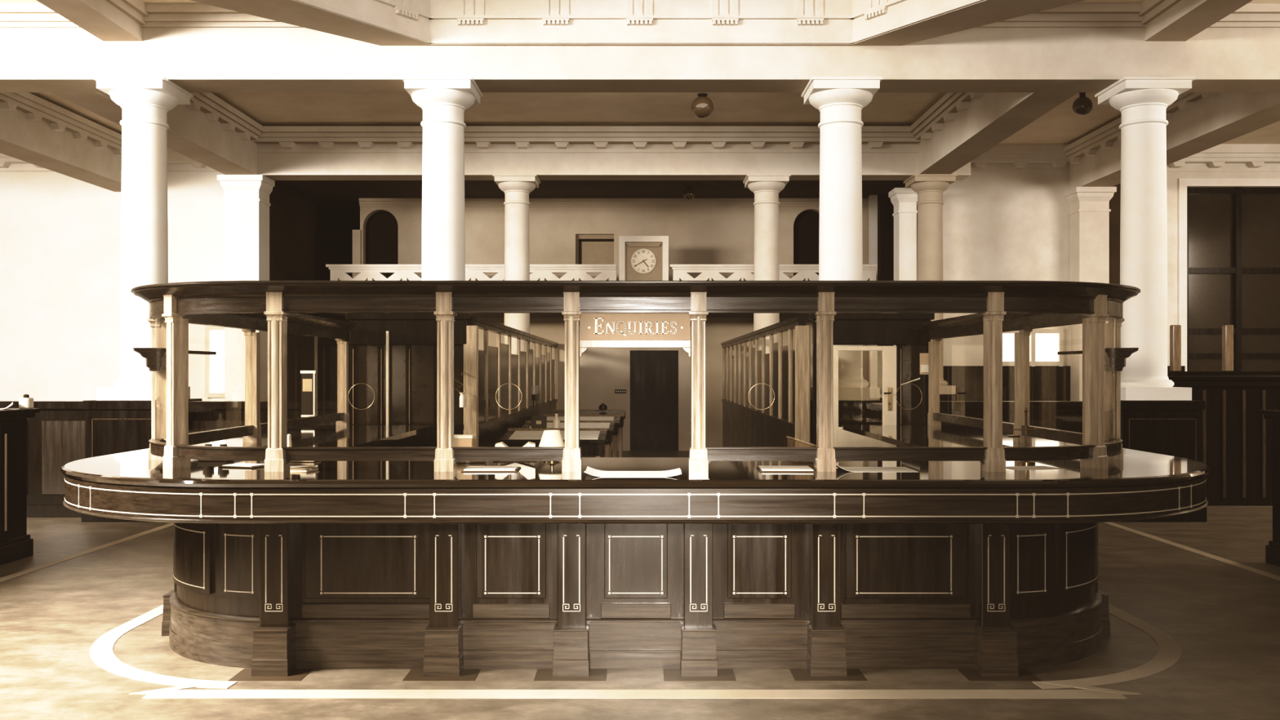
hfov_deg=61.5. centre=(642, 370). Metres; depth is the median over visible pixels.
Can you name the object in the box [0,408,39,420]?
countertop
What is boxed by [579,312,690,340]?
sign
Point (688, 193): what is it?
globe light
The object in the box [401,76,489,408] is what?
column
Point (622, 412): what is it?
writing desk
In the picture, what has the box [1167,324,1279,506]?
counter
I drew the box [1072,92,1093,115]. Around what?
globe light
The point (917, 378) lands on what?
folded paper
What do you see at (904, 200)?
pilaster
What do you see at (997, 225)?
wall
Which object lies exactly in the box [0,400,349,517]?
wall paneling
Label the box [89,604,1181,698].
trim
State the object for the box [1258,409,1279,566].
counter
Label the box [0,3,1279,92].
ceiling beam
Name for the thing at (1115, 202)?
trim
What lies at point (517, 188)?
column
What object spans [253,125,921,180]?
ceiling beam
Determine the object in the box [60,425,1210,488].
countertop
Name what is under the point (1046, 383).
trim
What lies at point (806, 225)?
window
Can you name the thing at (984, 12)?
trim
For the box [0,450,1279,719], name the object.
floor
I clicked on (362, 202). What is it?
trim
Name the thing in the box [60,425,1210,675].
counter
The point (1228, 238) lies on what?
window
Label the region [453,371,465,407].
telephone
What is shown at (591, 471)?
paper sheet
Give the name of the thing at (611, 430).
writing desk
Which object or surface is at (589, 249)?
window
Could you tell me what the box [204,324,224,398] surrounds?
window
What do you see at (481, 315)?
ceiling
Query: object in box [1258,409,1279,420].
countertop
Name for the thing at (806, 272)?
gallery balustrade
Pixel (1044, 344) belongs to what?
window
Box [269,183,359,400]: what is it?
wall
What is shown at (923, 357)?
wall calendar
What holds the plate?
attached to the wall at (697, 235)
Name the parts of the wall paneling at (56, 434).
raised panel, raised panel, raised panel, raised panel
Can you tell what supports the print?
attached to the framed notice
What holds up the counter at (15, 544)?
on the floor
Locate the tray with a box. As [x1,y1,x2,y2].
[198,459,230,461]
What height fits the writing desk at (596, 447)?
0.950 m
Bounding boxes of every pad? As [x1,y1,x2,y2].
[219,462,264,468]
[461,466,520,471]
[756,465,816,472]
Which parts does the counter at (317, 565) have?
curved panel, curved panel, panel rail, panel, panel, panel rail, apron moulding, panel rail, panel, panel rail, panel, panel rail, panel, curved panel, curved panel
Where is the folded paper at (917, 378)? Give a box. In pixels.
[900,377,919,385]
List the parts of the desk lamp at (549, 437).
lamp shade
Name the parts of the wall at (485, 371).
post, glass pane, post, glass pane, post, glass pane, post, rail, glass pane, dado panel, rail, post, glass pane, post, glass pane, post, glass pane, post, glass pane, post, glass pane, post, glass pane, post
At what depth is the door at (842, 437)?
11.13 m
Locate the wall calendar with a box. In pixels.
[920,353,928,374]
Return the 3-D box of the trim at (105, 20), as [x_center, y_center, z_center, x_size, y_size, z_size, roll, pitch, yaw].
[0.020,-3.805,4.400,12.080,0.370,14.800,0,0,0]
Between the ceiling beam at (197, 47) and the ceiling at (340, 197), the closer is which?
the ceiling beam at (197, 47)
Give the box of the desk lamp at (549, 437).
[538,430,564,462]
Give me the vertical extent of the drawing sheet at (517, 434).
0.059 m
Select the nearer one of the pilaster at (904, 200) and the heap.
the heap
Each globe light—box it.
[683,186,694,199]
[691,93,713,119]
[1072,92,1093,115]
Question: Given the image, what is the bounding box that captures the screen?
[130,280,1140,471]
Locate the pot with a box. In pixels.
[599,403,607,409]
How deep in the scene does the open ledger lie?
6.45 m
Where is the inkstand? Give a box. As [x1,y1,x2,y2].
[198,444,230,461]
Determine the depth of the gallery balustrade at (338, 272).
20.24 m
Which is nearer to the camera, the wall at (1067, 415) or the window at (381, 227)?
the wall at (1067, 415)
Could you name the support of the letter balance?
on the counter at (317, 565)
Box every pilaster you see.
[217,174,275,400]
[888,187,917,346]
[1064,186,1116,400]
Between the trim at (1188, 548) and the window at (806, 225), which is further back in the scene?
the window at (806, 225)
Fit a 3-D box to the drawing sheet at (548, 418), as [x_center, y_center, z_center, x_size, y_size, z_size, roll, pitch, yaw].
[-0.965,0.730,16.405,1.050,0.047,0.510,0,0,0]
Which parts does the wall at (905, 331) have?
post, post, rail, dark panel, post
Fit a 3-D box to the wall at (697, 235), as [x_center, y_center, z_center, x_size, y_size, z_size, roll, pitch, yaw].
[-0.581,-0.945,22.125,10.401,5.150,0.250,0,0,0]
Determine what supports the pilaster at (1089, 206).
on the floor
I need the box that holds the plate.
[614,389,626,393]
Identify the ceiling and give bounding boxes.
[0,0,1279,143]
[274,180,905,226]
[331,313,808,317]
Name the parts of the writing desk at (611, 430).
leg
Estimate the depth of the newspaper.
9.26 m
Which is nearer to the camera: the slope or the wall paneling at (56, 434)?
the slope
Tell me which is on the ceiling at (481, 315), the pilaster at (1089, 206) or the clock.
the clock
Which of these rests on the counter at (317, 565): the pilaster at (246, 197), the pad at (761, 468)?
the pad at (761, 468)
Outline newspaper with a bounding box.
[0,401,13,409]
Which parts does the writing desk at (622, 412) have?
leg, leg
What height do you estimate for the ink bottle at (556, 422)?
0.195 m
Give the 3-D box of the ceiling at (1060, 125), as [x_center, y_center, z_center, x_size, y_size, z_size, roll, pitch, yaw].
[0.000,-4.090,11.750,28.000,0.200,31.500,0,0,0]
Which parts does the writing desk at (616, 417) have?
leg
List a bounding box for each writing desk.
[499,427,607,457]
[521,420,614,457]
[539,414,620,457]
[549,409,625,457]
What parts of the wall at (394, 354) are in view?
post, dark panel, post, dark panel, rail, post, dado panel, dark panel, post, dark panel, post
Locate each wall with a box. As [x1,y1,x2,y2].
[0,163,224,400]
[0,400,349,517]
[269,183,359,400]
[345,313,471,446]
[360,206,868,441]
[463,315,558,446]
[720,315,810,446]
[808,313,934,446]
[877,199,893,399]
[916,201,917,260]
[939,400,1082,432]
[942,163,1279,365]
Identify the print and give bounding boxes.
[302,378,311,391]
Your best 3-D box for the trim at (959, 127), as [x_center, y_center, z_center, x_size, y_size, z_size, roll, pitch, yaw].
[-0.640,-3.595,15.775,17.980,0.790,6.850,0,0,0]
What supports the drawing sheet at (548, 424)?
on the writing desk at (611, 430)
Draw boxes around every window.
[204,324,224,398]
[365,210,398,280]
[575,235,613,264]
[793,210,819,280]
[1002,328,1063,366]
[1177,177,1279,371]
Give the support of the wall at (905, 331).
on the floor
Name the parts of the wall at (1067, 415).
raised panel, raised panel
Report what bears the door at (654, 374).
in the wall at (697, 235)
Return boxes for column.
[81,76,202,521]
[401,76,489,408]
[492,173,540,405]
[742,173,791,353]
[801,76,882,444]
[903,173,957,400]
[1094,76,1207,521]
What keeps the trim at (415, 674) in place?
on the floor
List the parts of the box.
lid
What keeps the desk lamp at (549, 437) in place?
on the counter at (317, 565)
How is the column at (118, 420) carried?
on the floor
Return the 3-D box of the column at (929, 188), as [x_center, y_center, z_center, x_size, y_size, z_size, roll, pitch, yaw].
[4.766,-0.784,17.820,0.710,4.829,0.710,0,0,0]
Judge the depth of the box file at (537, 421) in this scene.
12.75 m
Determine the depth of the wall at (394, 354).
11.12 m
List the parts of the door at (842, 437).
lock plate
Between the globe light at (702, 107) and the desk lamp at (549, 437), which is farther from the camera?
the globe light at (702, 107)
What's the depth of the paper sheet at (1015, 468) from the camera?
6.00 m
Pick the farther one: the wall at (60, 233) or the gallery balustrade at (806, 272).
the gallery balustrade at (806, 272)
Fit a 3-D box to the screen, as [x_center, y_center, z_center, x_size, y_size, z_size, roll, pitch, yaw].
[-0.040,0.031,8.262,6.170,1.026,5.075,0,0,0]
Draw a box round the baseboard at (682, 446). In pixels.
[610,441,722,450]
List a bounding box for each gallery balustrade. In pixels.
[325,264,616,280]
[669,264,876,280]
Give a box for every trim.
[0,92,1279,191]
[0,143,1279,171]
[0,521,1279,582]
[36,0,1252,40]
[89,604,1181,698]
[190,0,1084,45]
[228,668,1041,680]
[352,229,360,278]
[358,198,868,206]
[868,195,877,386]
[942,365,1184,400]
[1109,183,1120,284]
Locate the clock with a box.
[618,235,668,280]
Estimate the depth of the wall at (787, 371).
14.08 m
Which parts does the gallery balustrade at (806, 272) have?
lattice panel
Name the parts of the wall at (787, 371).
post, glass pane, post, glass pane, post, glass pane, post, glass pane, post, glass pane, post, glass pane, post, glass pane, post, rail, dado panel, glass pane, post, rail, glass pane, post, glass pane, post, glass pane, post, glass pane, post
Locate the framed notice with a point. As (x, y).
(308, 377)
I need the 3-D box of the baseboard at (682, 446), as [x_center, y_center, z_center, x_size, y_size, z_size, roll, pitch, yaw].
[-0.581,1.540,21.985,10.401,0.180,0.030,0,0,0]
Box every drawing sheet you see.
[508,431,599,439]
[529,422,610,428]
[546,416,613,420]
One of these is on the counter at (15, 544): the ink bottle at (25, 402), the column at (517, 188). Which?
the ink bottle at (25, 402)
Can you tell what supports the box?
on the counter at (317, 565)
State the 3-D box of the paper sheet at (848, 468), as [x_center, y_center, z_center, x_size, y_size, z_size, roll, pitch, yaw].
[1.265,0.524,5.930,0.440,0.039,0.300,0,0,0]
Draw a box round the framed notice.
[300,370,315,417]
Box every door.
[630,350,678,450]
[833,346,896,446]
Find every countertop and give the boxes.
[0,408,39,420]
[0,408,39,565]
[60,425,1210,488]
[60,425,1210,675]
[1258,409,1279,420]
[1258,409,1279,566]
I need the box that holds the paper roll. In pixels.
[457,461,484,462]
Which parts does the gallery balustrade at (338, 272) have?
lattice panel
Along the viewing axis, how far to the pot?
18.87 m
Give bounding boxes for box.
[453,434,475,446]
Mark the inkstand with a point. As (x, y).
(220, 445)
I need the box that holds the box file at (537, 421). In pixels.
[531,415,546,428]
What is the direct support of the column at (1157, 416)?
on the floor
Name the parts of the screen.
curved glass pane, sill rail, post, post, post, post, sill rail, sill rail, post, post, post, post, sill rail, post, post, sill rail, post, post, sill rail, post, post, cornice, post, post, sill rail, post, post, sill rail, post, post, sill rail, post, post, post, post, sill rail, sill rail, post, post, post, sill rail, post, curved glass pane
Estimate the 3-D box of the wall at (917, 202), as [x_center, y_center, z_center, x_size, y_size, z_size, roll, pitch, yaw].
[5.460,-0.945,20.775,0.200,5.150,2.550,0,0,0]
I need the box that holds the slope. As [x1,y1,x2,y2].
[786,435,816,462]
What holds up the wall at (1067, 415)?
on the floor
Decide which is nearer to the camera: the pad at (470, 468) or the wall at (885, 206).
the pad at (470, 468)
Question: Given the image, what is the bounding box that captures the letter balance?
[1006,407,1038,464]
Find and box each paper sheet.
[584,466,681,477]
[835,464,917,471]
[1005,465,1065,470]
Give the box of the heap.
[287,434,315,462]
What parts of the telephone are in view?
scissor arm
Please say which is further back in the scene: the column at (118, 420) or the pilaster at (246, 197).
the pilaster at (246, 197)
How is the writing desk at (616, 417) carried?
on the floor
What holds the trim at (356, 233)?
attached to the wall at (697, 235)
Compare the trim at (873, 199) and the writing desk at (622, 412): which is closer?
the writing desk at (622, 412)
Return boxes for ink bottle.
[18,394,33,408]
[552,411,559,428]
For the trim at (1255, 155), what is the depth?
18.96 m
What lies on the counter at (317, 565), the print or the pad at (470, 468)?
the pad at (470, 468)
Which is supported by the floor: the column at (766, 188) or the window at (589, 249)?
the column at (766, 188)
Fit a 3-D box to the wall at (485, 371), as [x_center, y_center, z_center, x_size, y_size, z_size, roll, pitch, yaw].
[-1.780,0.530,16.509,0.156,2.200,10.818,0,0,0]
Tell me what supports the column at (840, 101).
on the floor

